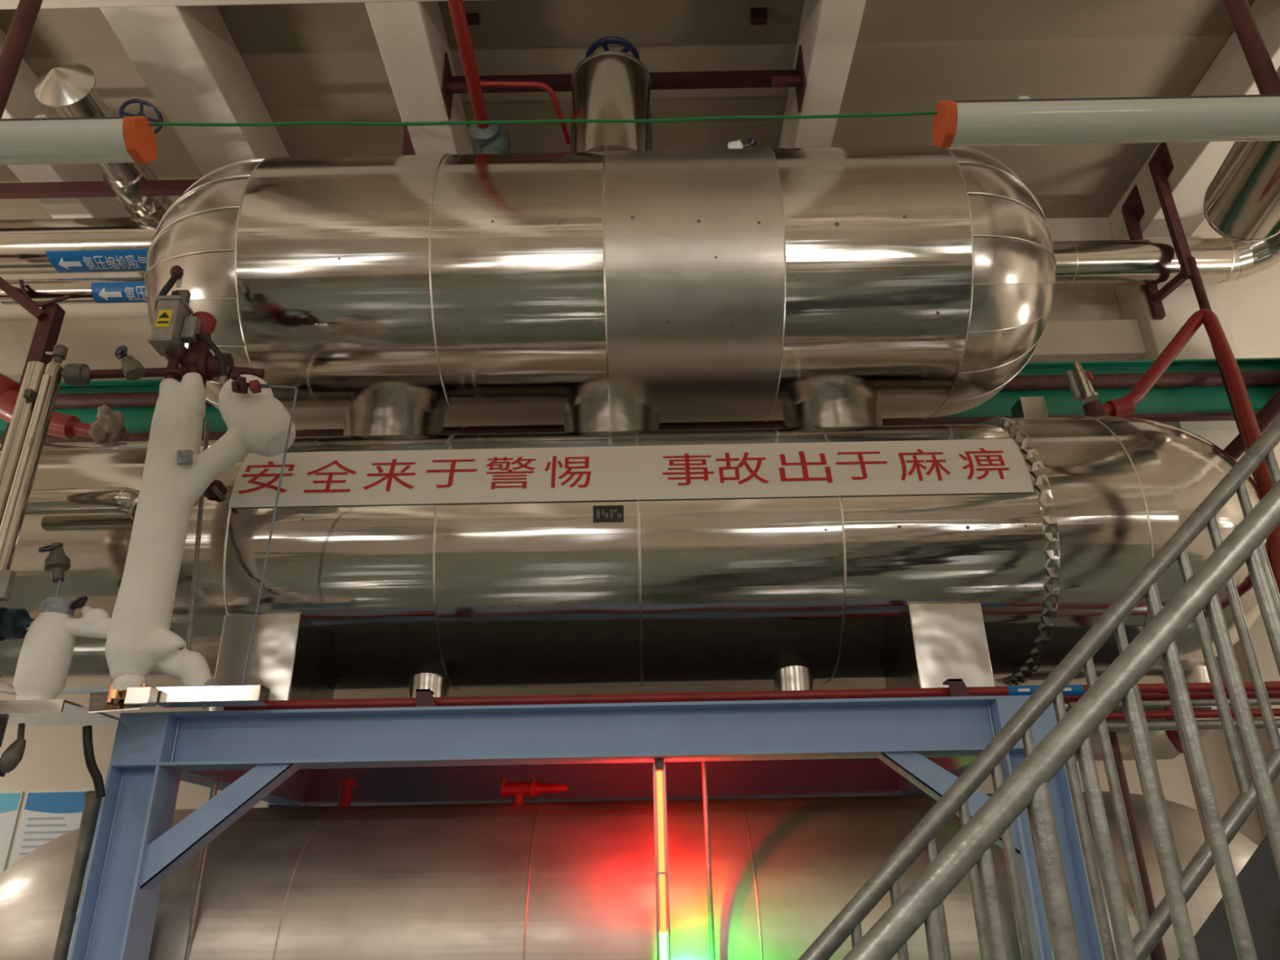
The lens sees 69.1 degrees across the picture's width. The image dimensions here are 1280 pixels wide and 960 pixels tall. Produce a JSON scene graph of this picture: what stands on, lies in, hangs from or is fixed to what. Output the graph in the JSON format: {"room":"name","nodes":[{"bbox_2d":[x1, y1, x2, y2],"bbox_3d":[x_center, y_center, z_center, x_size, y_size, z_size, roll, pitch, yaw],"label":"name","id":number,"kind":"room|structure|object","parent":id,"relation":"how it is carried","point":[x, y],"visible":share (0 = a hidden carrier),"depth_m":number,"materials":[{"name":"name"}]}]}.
{"room":"processing plant","nodes":[
{"label":"processing plant","id":0,"kind":"room"},
{"bbox_2d":[0,0,1254,219],"bbox_3d":[-0.108,-5.649,1.333,16.000,0.200,15.800,-1,-24,0],"label":"ceiling","id":1,"kind":"structure","parent":0,"point":[320,62],"depth_m":6.84,"materials":[{"name":"paint"}]},
{"bbox_2d":[0,115,158,164],"bbox_3d":[-2.003,-2.571,3.255,1.276,3.772,0.136,-1,-24,0],"label":"pipe","id":2,"kind":"object","parent":1,"relation":"hanging from","point":[40,140],"visible":1,"depth_m":2.46,"materials":[{"name":"white"}]},
{"bbox_2d":[0,124,134,164],"bbox_3d":[-1.971,-0.880,2.495,1.216,0.052,0.120,-1,-24,0],"label":"diffuser","id":3,"kind":"object","parent":2,"relation":"attached to","point":[20,144],"depth_m":2.46,"materials":[{"name":"white plastic"}]},
{"bbox_2d":[149,111,937,126],"bbox_3d":[-0.264,-0.980,2.526,2.168,0.029,0.012,-1,-24,0],"label":"power cable","id":4,"kind":"object","parent":2,"relation":"attached to","point":[864,115],"visible":0.96,"depth_m":2.52,"materials":[{"name":"green plastic"}]},
{"bbox_2d":[0,0,488,9],"bbox_3d":[-0.063,-3.303,5.695,16.000,0.504,0.400,-1,-24,0],"label":"trim","id":5,"kind":"structure","parent":1,"relation":"attached to","point":[4,4],"depth_m":5.75,"materials":[{"name":"paint"}]},
{"bbox_2d":[466,13,479,25],"bbox_3d":[-1.172,-3.197,6.446,0.110,0.044,0.060,-1,-24,0],"label":"block","id":6,"kind":"object","parent":1,"relation":"attached to","point":[473,19],"visible":0.64,"depth_m":6.43,"materials":[{"name":"red paint"}]},
{"bbox_2d":[749,7,767,25],"bbox_3d":[0.821,-3.210,6.435,0.110,0.098,0.060,-1,-24,0],"label":"block","id":7,"kind":"object","parent":1,"relation":"attached to","point":[758,16],"visible":1,"depth_m":6.41,"materials":[{"name":"red paint"}]},
{"bbox_2d":[778,0,866,148],"bbox_3d":[1.232,-5.355,1.190,0.290,0.500,15.800,-1,-24,0],"label":"beam","id":8,"kind":"structure","parent":1,"relation":"attached to","point":[828,30],"depth_m":6.34,"materials":[{"name":"paint"}]},
{"bbox_2d":[932,94,1279,148],"bbox_3d":[1.413,-2.636,3.255,1.276,3.772,0.136,-1,-24,0],"label":"pipe","id":9,"kind":"object","parent":1,"relation":"hanging from","point":[1023,121],"visible":0.98,"depth_m":2.46,"materials":[{"name":"white"}]},
{"bbox_2d":[0,217,1279,870],"bbox_3d":[0.019,1.004,7.114,16.000,7.200,0.200,-1,-24,0],"label":"wall","id":10,"kind":"structure","parent":0,"point":[53,759],"depth_m":6.77,"materials":[{"name":"paint"}]},
{"bbox_2d":[0,791,23,874],"bbox_3d":[-4.554,2.618,6.309,0.488,0.950,0.015,-1,-24,0],"label":"poster","id":11,"kind":"object","parent":10,"relation":"attached to","point":[10,802],"visible":1,"depth_m":6.42,"materials":[{"name":"white paper"}]},
{"bbox_2d":[8,790,90,866],"bbox_3d":[-3.982,2.607,6.309,0.593,0.950,0.015,-1,-24,0],"label":"poster","id":12,"kind":"object","parent":10,"relation":"attached to","point":[46,815],"visible":0.29,"depth_m":6.42,"materials":[{"name":"white paper"}]},
{"bbox_2d":[17,817,71,860],"bbox_3d":[-3.984,2.604,6.303,0.489,0.600,0.001,-1,-24,0],"label":"print","id":13,"kind":"object","parent":12,"relation":"attached to","point":[35,832],"depth_m":6.39,"materials":[{"name":"grey paper"}]},
{"bbox_2d":[0,26,145,278],"bbox_3d":[-4.652,-5.242,1.190,0.340,0.500,15.800,-1,-24,0],"label":"beam","id":14,"kind":"structure","parent":10,"relation":"attached to","point":[22,102],"depth_m":7.14,"materials":[{"name":"paint"}]},
{"bbox_2d":[99,5,289,176],"bbox_3d":[-3.167,-5.271,1.190,0.490,0.500,15.800,-1,-24,0],"label":"beam","id":15,"kind":"structure","parent":10,"relation":"attached to","point":[188,59],"depth_m":6.38,"materials":[{"name":"paint"}]},
{"bbox_2d":[402,125,415,155],"bbox_3d":[-1.627,-2.403,6.603,0.118,0.347,0.050,-1,-24,0],"label":"strap","id":16,"kind":"object","parent":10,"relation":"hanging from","point":[407,149],"visible":0.68,"depth_m":6.56,"materials":[{"name":"red paint"}]},
{"bbox_2d":[364,1,474,155],"bbox_3d":[-1.587,-5.301,1.190,0.350,0.500,15.800,-1,-24,0],"label":"beam","id":17,"kind":"structure","parent":10,"relation":"attached to","point":[411,37],"depth_m":6.31,"materials":[{"name":"paint"}]},
{"bbox_2d":[0,319,1146,382],"bbox_3d":[-1.920,-1.038,7.818,12.200,0.330,0.220,-1,-24,0],"label":"trim","id":18,"kind":"structure","parent":10,"relation":"attached to","point":[1083,340],"depth_m":7.72,"materials":[{"name":"paint"}]},
{"bbox_2d":[441,45,805,119],"bbox_3d":[-0.114,-2.803,6.556,2.500,0.360,0.260,-1,-24,0],"label":"support beam","id":19,"kind":"structure","parent":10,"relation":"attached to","point":[451,85],"depth_m":6.53,"materials":[{"name":"red metal"}]},
{"bbox_2d":[0,357,1279,444],"bbox_3d":[-1.518,-0.353,7.090,12.885,0.722,1.913,-4,-24,5],"label":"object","id":20,"kind":"structure","parent":10,"relation":"attached to","point":[1191,403],"depth_m":6.92,"materials":[{"name":"green paint"}]},
{"bbox_2d":[53,370,1279,408],"bbox_3d":[-1.587,-0.638,6.928,12.850,0.110,0.112,-1,-24,0],"label":"pipe","id":21,"kind":"object","parent":20,"relation":"attached to","point":[1255,378],"visible":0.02,"depth_m":6.88,"materials":[{"name":"metal"}]},
{"bbox_2d":[1222,387,1279,460],"bbox_3d":[4.316,-0.913,5.842,0.342,1.408,1.894,20,-31,-38],"label":"pipe","id":22,"kind":"object","parent":20,"relation":"attached to","point":[1270,411],"visible":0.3,"depth_m":5.90,"materials":[{"name":"red metal"}]},
{"bbox_2d":[1121,184,1186,319],"bbox_3d":[4.239,-1.973,7.701,0.088,1.269,0.586,-1,-24,0],"label":"hanger","id":23,"kind":"object","parent":10,"relation":"hanging from","point":[1132,211],"visible":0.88,"depth_m":7.88,"materials":[{"name":"red paint"}]},
{"bbox_2d":[1053,233,1279,287],"bbox_3d":[3.777,-2.157,7.067,3.035,0.708,1.552,-1,-24,0],"label":"pipe","id":24,"kind":"object","parent":23,"relation":"attached to","point":[1220,260],"visible":0.64,"depth_m":7.38,"materials":[{"name":"silver metal"}]},
{"bbox_2d":[1148,142,1191,279],"bbox_3d":[4.236,-2.142,7.411,0.088,1.270,0.260,-1,-24,0],"label":"hanger","id":25,"kind":"object","parent":10,"relation":"hanging from","point":[1161,165],"visible":0.89,"depth_m":7.42,"materials":[{"name":"red paint"}]},
{"bbox_2d":[1186,257,1257,484],"bbox_3d":[4.283,-0.599,6.701,0.070,2.436,0.067,-1,-24,0],"label":"support post","id":26,"kind":"object","parent":25,"relation":"attached to","point":[1196,279],"visible":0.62,"depth_m":7.03,"materials":[{"name":"red metal"}]},
{"bbox_2d":[1108,0,1279,239],"bbox_3d":[4.447,-5.417,1.190,0.460,0.500,15.800,-1,-24,0],"label":"beam","id":27,"kind":"structure","parent":10,"relation":"attached to","point":[1196,164],"depth_m":7.23,"materials":[{"name":"paint"}]},
{"bbox_2d":[1113,235,1279,836],"bbox_3d":[4.551,1.032,6.760,0.660,6.700,0.350,-1,-24,0],"label":"wall","id":28,"kind":"structure","parent":10,"relation":"attached to","point":[1181,304],"depth_m":7.54,"materials":[{"name":"paint"}]},
{"bbox_3d":[0.021,1.099,-1.700,16.000,0.200,15.800,-1,-24,0],"label":"floor","id":29,"kind":"structure","parent":0,"visible":0},
{"bbox_2d":[0,0,43,119],"bbox_3d":[-2.795,-0.541,3.556,0.080,7.200,0.079,-1,-24,0],"label":"riser pipe","id":30,"kind":"object","parent":29,"relation":"on","point":[20,29],"visible":1,"depth_m":4.17,"materials":[{"name":"red metal"}]},
{"bbox_2d":[53,790,102,959],"bbox_3d":[-2.226,2.213,3.410,0.080,2.038,0.080,-1,-24,0],"label":"pipe","id":31,"kind":"object","parent":29,"relation":"on","point":[91,806],"visible":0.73,"depth_m":3.69,"materials":[{"name":"grey metal"}]},
{"bbox_2d":[0,791,1257,959],"bbox_3d":[-0.032,2.522,4.195,6.260,2.041,1.406,-1,-24,0],"label":"tank","id":32,"kind":"object","parent":29,"relation":"on","point":[544,880],"visible":0.59,"depth_m":3.90,"materials":[{"name":"silver metal"}]},
{"bbox_2d":[189,773,214,922],"bbox_3d":[-1.830,2.226,3.620,0.022,2.072,0.021,-1,-24,0],"label":"conduit pipe","id":33,"kind":"object","parent":32,"relation":"attached to","point":[197,870],"visible":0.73,"depth_m":3.87,"materials":[{"name":"grey metal"}]},
{"bbox_2d":[184,773,220,959],"bbox_3d":[-1.810,2.213,3.593,0.022,2.072,0.021,-1,-24,0],"label":"conduit pipe","id":34,"kind":"object","parent":32,"relation":"attached to","point":[215,782],"visible":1,"depth_m":3.82,"materials":[{"name":"grey metal"}]},
{"bbox_2d":[336,778,355,807],"bbox_3d":[-1.439,1.542,4.527,0.090,0.150,0.089,-1,-24,0],"label":"pipe stub","id":35,"kind":"object","parent":32,"relation":"on","point":[345,785],"visible":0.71,"depth_m":4.51,"materials":[{"name":"red metal"}]},
{"bbox_2d":[500,777,567,804],"bbox_3d":[-0.514,1.529,4.525,0.320,0.140,0.084,-1,-24,0],"label":"valve","id":36,"kind":"object","parent":32,"relation":"on","point":[531,788],"visible":0.96,"depth_m":4.51,"materials":[{"name":"red paint"}]},
{"bbox_2d":[68,695,1211,959],"bbox_3d":[0.206,2.381,4.256,4.780,2.339,2.020,-1,-24,0],"label":"support stand","id":37,"kind":"object","parent":29,"relation":"on","point":[900,745],"visible":0.77,"depth_m":3.89,"materials":[{"name":"blue paint"}]},
{"bbox_2d":[0,684,270,746],"bbox_3d":[-2.404,0.927,3.727,1.758,0.203,0.480,-1,-24,0],"label":"light fixture","id":38,"kind":"object","parent":37,"relation":"attached to","point":[28,712],"visible":0.99,"depth_m":3.73,"materials":[{"name":"silver metal"}]},
{"bbox_2d":[0,723,26,777],"bbox_3d":[-2.463,1.053,3.627,0.111,0.202,0.092,-1,-24,0],"label":"valve","id":39,"kind":"object","parent":38,"relation":"attached to","point":[11,757],"visible":1,"depth_m":3.60,"materials":[{"name":"grey metal"}]},
{"bbox_2d":[0,344,67,604],"bbox_3d":[-2.658,-0.006,3.978,0.222,1.324,0.122,-1,-24,0],"label":"pipe","id":40,"kind":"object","parent":38,"relation":"on","point":[25,437],"depth_m":4.00,"materials":[{"name":"silver metal"}]},
{"bbox_2d":[82,724,105,798],"bbox_3d":[-2.152,1.111,3.663,0.134,0.272,0.046,20,-32,-39],"label":"cable","id":41,"kind":"object","parent":38,"relation":"hanging from","point":[87,741],"visible":1,"depth_m":3.64,"materials":[{"name":"black rubber"}]},
{"bbox_2d":[13,371,295,709],"bbox_3d":[-2.035,0.196,3.974,0.960,1.526,0.386,-1,-24,0],"label":"pipe","id":42,"kind":"object","parent":38,"relation":"on","point":[140,640],"visible":0.98,"depth_m":3.88,"materials":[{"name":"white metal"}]},
{"bbox_2d":[0,607,35,640],"bbox_3d":[-2.585,0.594,3.834,0.200,0.138,0.140,-1,-24,0],"label":"valve","id":43,"kind":"object","parent":42,"relation":"attached to","point":[15,623],"visible":0.85,"depth_m":3.81,"materials":[{"name":"metal"}]},
{"bbox_2d":[13,612,75,698],"bbox_3d":[-2.415,0.723,3.774,0.184,0.397,0.184,-1,-24,0],"label":"insulated pipe","id":44,"kind":"object","parent":42,"relation":"on","point":[46,655],"depth_m":3.71,"materials":[{"name":"white fabric"}]},
{"bbox_2d":[36,542,71,596],"bbox_3d":[-2.494,0.386,3.926,0.147,0.277,0.100,-1,-24,0],"label":"valve","id":45,"kind":"object","parent":42,"relation":"on","point":[56,562],"visible":0.98,"depth_m":3.91,"materials":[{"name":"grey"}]},
{"bbox_2d":[62,345,183,386],"bbox_3d":[-2.358,-0.513,4.237,0.487,0.188,0.139,3,-24,-8],"label":"pipe","id":46,"kind":"object","parent":42,"relation":"attached to","point":[73,374],"visible":1,"depth_m":4.20,"materials":[{"name":"silver metal"}]},
{"bbox_2d":[146,265,227,380],"bbox_3d":[-2.114,-0.763,4.401,0.364,0.662,0.170,-1,-24,0],"label":"valve actuator","id":47,"kind":"object","parent":42,"relation":"attached to","point":[174,326],"visible":1,"depth_m":4.34,"materials":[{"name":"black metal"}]},
{"bbox_2d":[156,320,168,323],"bbox_3d":[-2.207,-0.730,4.295,0.052,0.010,0.002,-1,-24,0],"label":"print","id":48,"kind":"object","parent":47,"relation":"attached to","point":[157,322],"depth_m":4.29,"materials":[{"name":"black"}]},
{"bbox_2d":[182,420,209,685],"bbox_3d":[-1.967,0.281,4.129,0.290,1.321,0.023,-19,-30,35],"label":"rod","id":49,"kind":"object","parent":42,"relation":"attached to","point":[197,551],"visible":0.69,"depth_m":4.08,"materials":[{"name":"grey metal"}]},
{"bbox_2d":[179,311,264,388],"bbox_3d":[-1.984,-0.611,4.434,0.385,0.414,0.146,-1,-24,0],"label":"valve","id":50,"kind":"object","parent":42,"relation":"attached to","point":[198,359],"visible":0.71,"depth_m":4.38,"materials":[{"name":"red paint"}]},
{"bbox_2d":[241,385,297,684],"bbox_3d":[-1.592,0.258,3.979,0.137,1.342,0.341,2,-24,-6],"label":"tube","id":51,"kind":"object","parent":42,"relation":"hanging from","point":[270,386],"visible":0.99,"depth_m":4.01,"materials":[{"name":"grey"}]},
{"bbox_2d":[415,688,435,706],"bbox_3d":[-0.903,0.941,3.962,0.095,0.085,0.075,-1,-24,0],"label":"clip","id":52,"kind":"object","parent":37,"relation":"on","point":[424,698],"visible":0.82,"depth_m":3.93,"materials":[{"name":"red paint"}]},
{"bbox_2d":[0,396,1271,711],"bbox_3d":[-0.228,0.372,5.030,7.036,1.963,1.458,-1,-24,0],"label":"tank","id":53,"kind":"object","parent":37,"relation":"on","point":[901,591],"visible":0.74,"depth_m":4.36,"materials":[{"name":"silver metal"}]},
{"bbox_2d":[0,276,93,451],"bbox_3d":[-5.077,-0.966,6.247,3.276,1.661,0.375,-1,-24,0],"label":"pipe","id":54,"kind":"object","parent":53,"relation":"attached to","point":[67,426],"depth_m":6.30,"materials":[{"name":"red metal"}]},
{"bbox_2d":[0,277,146,305],"bbox_3d":[-3.552,-1.351,6.611,1.950,0.182,0.179,-1,-24,0],"label":"pipe","id":55,"kind":"object","parent":54,"relation":"attached to","point":[108,290],"visible":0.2,"depth_m":6.54,"materials":[{"name":"silver metal"}]},
{"bbox_2d":[24,487,139,521],"bbox_3d":[-2.585,0.124,4.341,0.599,0.127,0.239,-1,-24,0],"label":"pipe","id":56,"kind":"object","parent":53,"relation":"attached to","point":[99,500],"visible":0.73,"depth_m":4.24,"materials":[{"name":"silver metal"}]},
{"bbox_2d":[88,404,128,443],"bbox_3d":[-2.984,-0.294,5.226,0.195,0.251,0.181,-1,-24,0],"label":"lump","id":57,"kind":"object","parent":53,"relation":"on","point":[108,427],"visible":0.81,"depth_m":5.17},
{"bbox_2d":[204,480,226,501],"bbox_3d":[-2.015,0.055,4.418,0.160,0.149,0.137,-1,-24,0],"label":"fitting","id":58,"kind":"object","parent":53,"relation":"attached to","point":[216,488],"visible":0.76,"depth_m":4.43,"materials":[{"name":"red paint"}]},
{"bbox_2d":[143,144,1056,435],"bbox_3d":[-0.230,-0.981,5.629,5.398,2.027,1.640,-1,-24,0],"label":"storage tank","id":59,"kind":"object","parent":53,"relation":"on","point":[824,286],"visible":0.84,"depth_m":4.99,"materials":[{"name":"silver metal"}]},
{"bbox_2d":[0,217,162,275],"bbox_3d":[-5.209,-1.700,6.838,5.250,0.398,0.392,-1,-24,0],"label":"pipe","id":60,"kind":"object","parent":59,"relation":"attached to","point":[119,244],"visible":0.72,"depth_m":6.67,"materials":[{"name":"silver metal"}]},
{"bbox_2d":[34,62,173,218],"bbox_3d":[-3.591,-2.099,6.495,0.370,0.490,1.797,-1,-24,0],"label":"pipe","id":61,"kind":"object","parent":60,"relation":"attached to","point":[68,88],"visible":0.59,"depth_m":5.90,"materials":[{"name":"silver metal"}]},
{"bbox_2d":[0,179,198,199],"bbox_3d":[-5.165,-2.019,6.515,5.550,0.140,0.092,-1,-24,0],"label":"rail","id":62,"kind":"object","parent":61,"relation":"on","point":[166,187],"visible":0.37,"depth_m":6.50,"materials":[{"name":"red metal"}]},
{"bbox_2d":[118,98,163,134],"bbox_3d":[-3.331,-2.305,6.072,0.390,0.254,0.249,-16,-28,30],"label":"handwheel","id":63,"kind":"object","parent":61,"relation":"attached to","point":[141,102],"visible":0.41,"depth_m":6.01,"materials":[{"name":"blue metal"}]},
{"bbox_2d":[468,116,511,154],"bbox_3d":[-0.990,-2.098,6.146,0.283,0.660,0.278,-1,-24,0],"label":"valve","id":64,"kind":"object","parent":59,"relation":"on","point":[495,139],"visible":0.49,"depth_m":6.12,"materials":[{"name":"grey metal"}]},
{"bbox_2d":[447,0,570,144],"bbox_3d":[-0.782,-2.987,4.574,0.626,0.160,3.483,-1,-24,0],"label":"pipe","id":65,"kind":"object","parent":64,"relation":"attached to","point":[456,7],"visible":0.94,"depth_m":5.77,"materials":[{"name":"red metal"}]},
{"bbox_2d":[569,36,653,151],"bbox_3d":[-0.184,-2.366,5.998,0.525,1.040,0.525,-1,-24,0],"label":"housing","id":66,"kind":"object","parent":59,"relation":"on","point":[608,84],"visible":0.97,"depth_m":5.76,"materials":[{"name":"silver metal"}]},
{"bbox_2d":[727,137,756,148],"bbox_3d":[0.664,-2.067,5.959,0.187,0.272,0.098,-8,-25,15],"label":"fitting","id":67,"kind":"object","parent":59,"relation":"on","point":[751,143],"visible":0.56,"depth_m":5.97,"materials":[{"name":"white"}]},
{"bbox_2d":[1203,66,1279,242],"bbox_3d":[2.985,-2.125,3.342,0.497,1.331,4.773,-8,-25,14],"label":"insulated pipe","id":68,"kind":"object","parent":59,"relation":"attached to","point":[1242,202],"visible":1,"depth_m":5.13,"materials":[{"name":"silver metal"}]},
{"bbox_2d":[593,505,623,522],"bbox_3d":[-0.149,0.159,4.369,0.144,0.082,0.007,-1,-24,0],"label":"name plate","id":69,"kind":"object","parent":53,"relation":"attached to","point":[602,513],"visible":1,"depth_m":4.37,"materials":[{"name":"black metal"}]},
{"bbox_2d":[596,509,621,517],"bbox_3d":[-0.146,0.158,4.367,0.115,0.041,0.002,-1,-24,0],"label":"print","id":70,"kind":"object","parent":69,"relation":"attached to","point":[600,513],"depth_m":4.37,"materials":[{"name":"grey"}]},
{"bbox_2d":[227,438,1034,507],"bbox_3d":[-0.045,-0.037,4.513,3.812,0.340,0.116,-1,-24,0],"label":"sign","id":71,"kind":"object","parent":53,"relation":"attached to","point":[968,466],"visible":0.99,"depth_m":4.47,"materials":[{"name":"white plastic"}]},
{"bbox_2d":[1064,361,1109,416],"bbox_3d":[2.592,-0.500,5.377,0.171,0.413,0.138,-1,-24,0],"label":"valve","id":72,"kind":"object","parent":53,"relation":"attached to","point":[1081,387],"visible":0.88,"depth_m":5.38,"materials":[{"name":"red paint"}]},
{"bbox_2d":[1089,731,1102,760],"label":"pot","id":73,"kind":"object","parent":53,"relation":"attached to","point":[1094,738],"depth_m":4.64,"materials":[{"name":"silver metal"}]},
{"bbox_2d":[1115,731,1134,760],"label":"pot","id":74,"kind":"object","parent":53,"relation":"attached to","point":[1123,737],"depth_m":4.64,"materials":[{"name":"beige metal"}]},
{"bbox_2d":[1149,730,1181,759],"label":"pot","id":75,"kind":"object","parent":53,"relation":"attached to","point":[1163,747],"depth_m":4.64,"materials":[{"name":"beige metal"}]},
{"bbox_2d":[1183,665,1210,682],"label":"pot","id":76,"kind":"object","parent":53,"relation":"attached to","point":[1198,674],"depth_m":4.78,"materials":[{"name":"silver metal"}]},
{"bbox_2d":[1198,729,1214,739],"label":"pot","id":77,"kind":"object","parent":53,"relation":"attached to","point":[1202,733],"depth_m":4.70,"materials":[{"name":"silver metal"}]},
{"bbox_2d":[1195,717,1220,719],"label":"pipe","id":78,"kind":"object","parent":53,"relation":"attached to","point":[1206,718],"depth_m":4.69,"materials":[{"name":"silver metal"}]},
{"bbox_2d":[653,757,671,959],"bbox_3d":[0.090,1.710,3.617,0.052,1.204,0.072,-1,-24,0],"label":"gauge","id":79,"kind":"object","parent":37,"relation":"attached to","point":[662,893],"visible":1,"depth_m":3.69,"materials":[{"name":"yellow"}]},
{"bbox_2d":[657,770,666,933],"bbox_3d":[0.085,1.473,3.706,0.022,0.600,0.021,-1,-24,0],"label":"light","id":80,"kind":"object","parent":79,"relation":"on","point":[661,775],"depth_m":3.70,"materials":[{"name":"yellow"}]},
{"bbox_2d":[660,933,666,959],"bbox_3d":[0.095,1.986,3.476,0.022,0.524,0.021,-1,-24,0],"label":"light","id":81,"kind":"object","parent":79,"relation":"attached to","point":[663,935],"depth_m":3.56,"materials":[{"name":"green"}]},
{"bbox_2d":[701,760,715,959],"bbox_3d":[0.286,1.938,3.622,0.022,1.624,0.022,-1,-24,0],"label":"drain pipe","id":82,"kind":"object","parent":37,"relation":"hanging from","point":[704,765],"visible":1,"depth_m":3.78,"materials":[{"name":"silver metal"}]},
{"bbox_2d":[223,680,1279,710],"bbox_3d":[1.118,0.918,3.996,5.800,0.044,0.044,-1,-24,0],"label":"pipe","id":83,"kind":"object","parent":37,"relation":"on","point":[1270,686],"visible":0.55,"depth_m":3.98,"materials":[{"name":"red metal"}]},
{"bbox_2d":[1005,684,1084,696],"bbox_3d":[1.739,0.906,3.995,0.321,0.046,0.048,-1,-24,0],"label":"label","id":84,"kind":"object","parent":83,"relation":"attached to","point":[1076,689],"visible":0.58,"depth_m":3.98,"materials":[{"name":"blue plastic"}]},
{"bbox_2d":[1017,688,1030,691],"bbox_3d":[1.643,0.899,3.976,0.050,0.012,0.005,-1,-24,0],"label":"print","id":85,"kind":"object","parent":84,"relation":"on","point":[1019,689],"depth_m":3.97,"materials":[{"name":"white"}]},
{"bbox_2d":[1062,687,1071,690],"bbox_3d":[1.820,0.896,3.976,0.050,0.012,0.005,-1,-24,0],"label":"print","id":86,"kind":"object","parent":84,"relation":"on","point":[1066,688],"depth_m":3.97,"materials":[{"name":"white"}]},
{"bbox_2d":[942,678,972,696],"bbox_3d":[1.356,0.898,3.962,0.095,0.085,0.075,-1,-24,0],"label":"clip","id":87,"kind":"object","parent":37,"relation":"on","point":[957,687],"visible":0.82,"depth_m":3.93,"materials":[{"name":"red paint"}]},
{"bbox_2d":[1062,691,1279,703],"bbox_3d":[2.394,0.951,4.080,3.250,0.044,0.044,-1,-24,0],"label":"pipe","id":88,"kind":"object","parent":37,"relation":"on","point":[1067,699],"visible":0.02,"depth_m":4.06,"materials":[{"name":"red metal"}]},
{"bbox_2d":[1163,696,1183,753],"bbox_3d":[2.347,1.072,4.066,0.084,0.228,0.162,-19,-30,34],"label":"pipe","id":89,"kind":"object","parent":88,"relation":"attached to","point":[1173,735],"visible":0.22,"depth_m":4.03,"materials":[{"name":"red metal"}]},
{"bbox_2d":[1094,718,1279,731],"bbox_3d":[2.880,1.010,3.874,2.280,0.040,0.040,-1,-24,0],"label":"conduit pipe","id":90,"kind":"object","parent":37,"relation":"attached to","point":[1215,724],"visible":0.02,"depth_m":3.86,"materials":[{"name":"red metal"}]},
{"bbox_2d":[1105,708,1279,719],"bbox_3d":[2.909,0.972,3.902,2.220,0.034,0.034,-1,-24,0],"label":"pipe","id":91,"kind":"object","parent":90,"relation":"on","point":[1202,713],"visible":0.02,"depth_m":3.89,"materials":[{"name":"red metal"}]},
{"bbox_2d":[1067,697,1279,708],"bbox_3d":[2.908,0.923,3.891,2.220,0.028,0.028,-1,-24,0],"label":"conduit pipe","id":92,"kind":"object","parent":91,"relation":"attached to","point":[1273,701],"visible":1,"depth_m":3.88,"materials":[{"name":"metal"}]},
{"bbox_2d":[797,413,1279,959],"bbox_3d":[1.408,0.396,1.893,3.431,3.980,0.880,-1,-24,0],"label":"stair","id":93,"kind":"structure","parent":29,"relation":"on","point":[1244,924],"depth_m":1.55,"materials":[{"name":"grey metal"}]},
{"bbox_2d":[1108,731,1166,959],"bbox_3d":[2.060,2.098,3.590,0.054,2.245,0.053,-1,-24,0],"label":"pipe","id":94,"kind":"object","parent":29,"relation":"on","point":[1158,953],"visible":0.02,"depth_m":3.84,"materials":[{"name":"grey metal"}]},
{"bbox_2d":[1102,308,1279,594],"bbox_3d":[3.064,1.063,4.407,0.825,4.767,0.600,-1,-24,0],"label":"pipe","id":95,"kind":"object","parent":29,"relation":"on","point":[1124,406],"visible":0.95,"depth_m":5.28,"materials":[{"name":"red metal"}]},
{"bbox_2d":[1222,0,1279,144],"bbox_3d":[2.753,-0.647,3.556,0.080,7.200,0.079,-1,-24,0],"label":"riser pipe","id":96,"kind":"object","parent":29,"relation":"on","point":[1260,64],"visible":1,"depth_m":4.10,"materials":[{"name":"red metal"}]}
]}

